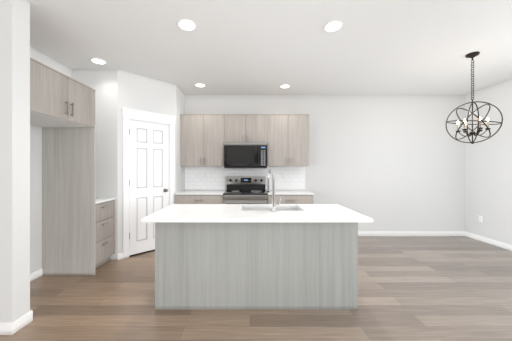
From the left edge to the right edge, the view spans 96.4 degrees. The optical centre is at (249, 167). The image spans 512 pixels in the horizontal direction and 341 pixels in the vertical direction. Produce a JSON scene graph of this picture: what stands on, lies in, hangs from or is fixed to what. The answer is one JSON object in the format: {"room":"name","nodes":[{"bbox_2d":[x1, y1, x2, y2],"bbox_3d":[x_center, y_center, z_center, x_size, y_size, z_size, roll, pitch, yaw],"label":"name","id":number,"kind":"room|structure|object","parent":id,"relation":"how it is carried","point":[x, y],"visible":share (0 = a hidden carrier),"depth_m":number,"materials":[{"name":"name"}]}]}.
{"room":"kitchen","nodes":[
{"label":"kitchen","id":0,"kind":"room"},
{"bbox_2d":[0,0,29,321],"bbox_3d":[-3.268,-0.050,1.940,2.663,2.800,0.151,0,0,0],"label":"wall","id":1,"kind":"structure","parent":0,"point":[14,160],"depth_m":1.88,"materials":[{"name":"white paint"}]},
{"bbox_2d":[0,310,32,334],"bbox_3d":[-3.262,1.302,1.940,2.676,0.095,0.177,0,0,0],"label":"baseboard","id":2,"kind":"structure","parent":1,"relation":"attached to","point":[13,327],"depth_m":1.88,"materials":[{"name":"white paint"}]},
{"bbox_2d":[30,47,70,272],"bbox_3d":[-2.695,-0.050,3.281,0.150,2.800,2.530,0,0,0],"label":"wall","id":3,"kind":"structure","parent":0,"point":[36,197],"depth_m":2.81,"materials":[{"name":"white paint"}]},
{"bbox_2d":[30,268,42,281],"bbox_3d":[-2.613,1.302,2.454,0.012,0.095,0.850,0,0,0],"label":"baseboard","id":4,"kind":"structure","parent":3,"relation":"attached to","point":[36,274],"depth_m":2.80,"materials":[{"name":"white paint"}]},
{"bbox_2d":[71,69,117,259],"bbox_3d":[-2.282,-0.050,3.410,0.676,2.800,0.100,0,0,0],"label":"wall","id":5,"kind":"structure","parent":0,"point":[103,83],"depth_m":3.36,"materials":[{"name":"white paint"}]},
{"bbox_2d":[118,69,175,252],"bbox_3d":[-1.652,-0.050,3.716,0.915,2.800,0.100,0,0,-44],"label":"wall","id":6,"kind":"structure","parent":0,"point":[139,92],"depth_m":3.54,"materials":[{"name":"white paint"}]},
{"bbox_2d":[118,252,122,259],"bbox_3d":[-1.612,1.302,3.675,0.915,0.095,0.012,0,0,-44],"label":"baseboard","id":7,"kind":"structure","parent":6,"relation":"attached to","point":[120,256],"depth_m":3.38,"materials":[{"name":"white paint"}]},
{"bbox_2d":[121,107,175,258],"bbox_3d":[-1.649,0.228,3.738,0.848,2.245,0.188,0,0,-44],"label":"door frame","id":8,"kind":"structure","parent":6,"relation":"attached to","point":[128,114],"depth_m":3.48,"materials":[{"name":"white paint"}]},
{"bbox_2d":[129,120,168,254],"bbox_3d":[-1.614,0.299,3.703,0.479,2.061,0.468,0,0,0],"label":"pantry door","id":9,"kind":"structure","parent":6,"relation":"in","point":[149,170],"depth_m":3.67,"materials":[{"name":"white wood"}]},
{"bbox_2d":[176,85,184,192],"bbox_3d":[-1.340,-0.050,4.273,0.100,2.800,0.546,0,0,0],"label":"wall","id":10,"kind":"structure","parent":0,"point":[180,170],"depth_m":4.19,"materials":[{"name":"white paint"}]},
{"bbox_2d":[0,236,511,340],"bbox_3d":[-0.165,1.380,-1.727,9.170,0.060,12.846,0,0,0],"label":"floor","id":11,"kind":"structure","parent":0,"point":[434,288],"depth_m":2.20,"materials":[{"name":"brown wood"}]},
{"bbox_2d":[30,57,95,274],"bbox_3d":[-2.269,0.182,2.462,0.697,2.335,0.887,0,0,0],"label":"cabinet","id":12,"kind":"object","parent":11,"relation":"on","point":[62,110],"visible":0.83,"depth_m":2.88,"materials":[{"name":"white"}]},
{"bbox_2d":[96,197,116,268],"bbox_3d":[-2.279,0.890,3.131,0.677,0.920,0.455,0,0,0],"label":"base cabinet","id":13,"kind":"object","parent":11,"relation":"on","point":[105,228],"visible":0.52,"depth_m":3.13,"materials":[{"name":"beige wood"}]},
{"bbox_2d":[175,195,222,203],"bbox_3d":[-0.874,0.905,4.219,0.824,0.890,0.650,0,0,0],"label":"base cabinet","id":14,"kind":"object","parent":11,"relation":"on","point":[198,199],"visible":0.27,"depth_m":3.93,"materials":[{"name":"beige wood"}]},
{"bbox_2d":[175,190,225,194],"bbox_3d":[-0.874,0.444,4.225,0.828,0.028,0.640,0,0,0],"label":"countertop","id":15,"kind":"structure","parent":14,"relation":"on","point":[202,192],"depth_m":4.02,"materials":[{"name":"white stone"}]},
{"bbox_2d":[223,176,267,203],"bbox_3d":[-0.078,0.755,4.184,0.764,1.190,0.701,0,0,0],"label":"range","id":16,"kind":"object","parent":11,"relation":"on","point":[245,190],"visible":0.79,"depth_m":4.42,"materials":[{"name":"silver metal"}]},
{"bbox_2d":[155,224,357,308],"bbox_3d":[0.062,0.905,2.471,1.936,0.891,0.573,0,0,0],"label":"kitchen island","id":17,"kind":"object","parent":11,"relation":"on","point":[252,256],"depth_m":2.19,"materials":[{"name":"grey wood"}]},
{"bbox_2d":[141,204,372,223],"bbox_3d":[0.060,0.444,2.292,1.960,0.028,0.725,0,0,0],"label":"island countertop","id":18,"kind":"structure","parent":17,"relation":"on","point":[176,213],"depth_m":2.12,"materials":[{"name":"white stone"}]},
{"bbox_2d":[241,204,300,211],"bbox_3d":[0.230,0.573,2.482,0.664,0.254,0.369,0,0,0],"label":"sink","id":19,"kind":"object","parent":18,"relation":"in","point":[244,207],"depth_m":2.65,"materials":[{"name":"silver metal"}]},
{"bbox_2d":[267,169,281,211],"bbox_3d":[0.244,0.222,2.339,0.137,0.414,0.233,0,0,0],"label":"faucet","id":20,"kind":"object","parent":18,"relation":"on","point":[274,204],"visible":1,"depth_m":2.24,"materials":[{"name":"silver metal"}]},
{"bbox_2d":[268,195,312,203],"bbox_3d":[0.699,0.905,4.219,0.786,0.890,0.650,0,0,0],"label":"base cabinet","id":21,"kind":"object","parent":11,"relation":"on","point":[296,199],"visible":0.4,"depth_m":3.93,"materials":[{"name":"beige wood"}]},
{"bbox_2d":[266,190,313,194],"bbox_3d":[0.700,0.444,4.225,0.791,0.028,0.640,0,0,0],"label":"countertop","id":22,"kind":"structure","parent":21,"relation":"on","point":[291,192],"depth_m":4.02,"materials":[{"name":"white stone"}]},
{"bbox_2d":[26,0,511,94],"bbox_3d":[-0.165,-1.480,-1.727,9.170,0.060,12.846,0,0,0],"label":"ceiling","id":23,"kind":"structure","parent":0,"point":[369,47],"depth_m":2.67,"materials":[{"name":"white paint"}]},
{"bbox_2d":[90,58,105,64],"bbox_3d":[-2.050,-1.446,3.100,0.182,0.014,0.182,0,0,0],"label":"recessed light","id":24,"kind":"object","parent":23,"relation":"in","point":[99,61],"visible":1,"depth_m":3.10,"materials":[{"name":"white plastic"}]},
{"bbox_2d":[177,19,195,30],"bbox_3d":[-0.640,-1.446,2.320,0.182,0.014,0.182,0,0,0],"label":"recessed light","id":25,"kind":"object","parent":23,"relation":"in","point":[186,25],"visible":1,"depth_m":2.31,"materials":[{"name":"white plastic"}]},
{"bbox_2d":[195,83,204,86],"bbox_3d":[-0.870,-1.446,4.000,0.182,0.014,0.182,0,0,0],"label":"recessed light","id":26,"kind":"object","parent":23,"relation":"in","point":[199,85],"visible":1,"depth_m":4.01,"materials":[{"name":"white plastic"}]},
{"bbox_2d":[280,84,289,87],"bbox_3d":[0.620,-1.446,4.050,0.182,0.014,0.182,0,0,0],"label":"recessed light","id":27,"kind":"object","parent":23,"relation":"in","point":[285,86],"visible":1,"depth_m":4.05,"materials":[{"name":"white plastic"}]},
{"bbox_2d":[324,21,342,31],"bbox_3d":[0.850,-1.446,2.340,0.182,0.014,0.182,0,0,0],"label":"recessed light","id":28,"kind":"object","parent":23,"relation":"in","point":[332,26],"visible":1,"depth_m":2.34,"materials":[{"name":"white plastic"}]},
{"bbox_2d":[446,51,502,143],"bbox_3d":[2.830,-0.876,2.913,0.512,1.145,0.508,0,0,0],"label":"chandelier","id":29,"kind":"object","parent":23,"relation":"hanging from","point":[472,55],"visible":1,"depth_m":2.89,"materials":[{"name":"brown metal"}]},
{"bbox_2d":[185,95,464,230],"bbox_3d":[-0.090,-0.050,4.621,9.020,2.800,0.150,0,0,0],"label":"wall","id":30,"kind":"structure","parent":0,"point":[390,162],"depth_m":4.55,"materials":[{"name":"white paint"}]},
{"bbox_2d":[180,114,223,165],"bbox_3d":[-0.883,-0.512,4.381,0.810,0.952,0.329,0,0,0],"label":"upper cabinet","id":31,"kind":"object","parent":30,"relation":"attached to","point":[204,138],"depth_m":4.22,"materials":[{"name":"beige wood"}]},
{"bbox_2d":[185,166,304,189],"bbox_3d":[-0.097,0.197,4.541,2.383,0.465,0.008,0,0,0],"label":"tile backsplash","id":32,"kind":"structure","parent":30,"relation":"attached to","point":[195,179],"depth_m":4.54,"materials":[{"name":"white tile"}]},
{"bbox_2d":[224,114,267,145],"bbox_3d":[-0.080,-0.722,4.381,0.796,0.532,0.329,0,0,0],"label":"upper cabinet","id":33,"kind":"object","parent":30,"relation":"attached to","point":[238,128],"depth_m":4.22,"materials":[{"name":"beige wood"}]},
{"bbox_2d":[224,143,266,167],"bbox_3d":[-0.080,-0.225,4.316,0.772,0.459,0.437,0,0,0],"label":"microwave","id":34,"kind":"object","parent":33,"relation":"attached to","point":[245,155],"visible":1,"depth_m":4.14,"materials":[{"name":"black plastic"}]},
{"bbox_2d":[267,114,308,165],"bbox_3d":[0.705,-0.512,4.381,0.774,0.952,0.329,0,0,0],"label":"upper cabinet","id":35,"kind":"object","parent":30,"relation":"attached to","point":[288,134],"depth_m":4.22,"materials":[{"name":"beige wood"}]},
{"bbox_2d":[358,231,464,235],"bbox_3d":[2.685,1.302,4.539,3.170,0.095,0.012,0,0,0],"label":"baseboard","id":36,"kind":"structure","parent":30,"relation":"attached to","point":[411,233],"depth_m":4.53,"materials":[{"name":"white paint"}]},
{"bbox_2d":[465,79,511,244],"bbox_3d":[4.345,-0.050,-1.727,0.150,2.800,12.546,0,0,0],"label":"wall","id":37,"kind":"structure","parent":0,"point":[488,180],"depth_m":4.05,"materials":[{"name":"white paint"}]},
{"bbox_2d":[465,231,511,250],"bbox_3d":[4.263,1.302,-1.734,0.012,0.095,12.533,0,0,0],"label":"baseboard","id":38,"kind":"structure","parent":37,"relation":"attached to","point":[490,241],"depth_m":4.07,"materials":[{"name":"white paint"}]}
]}

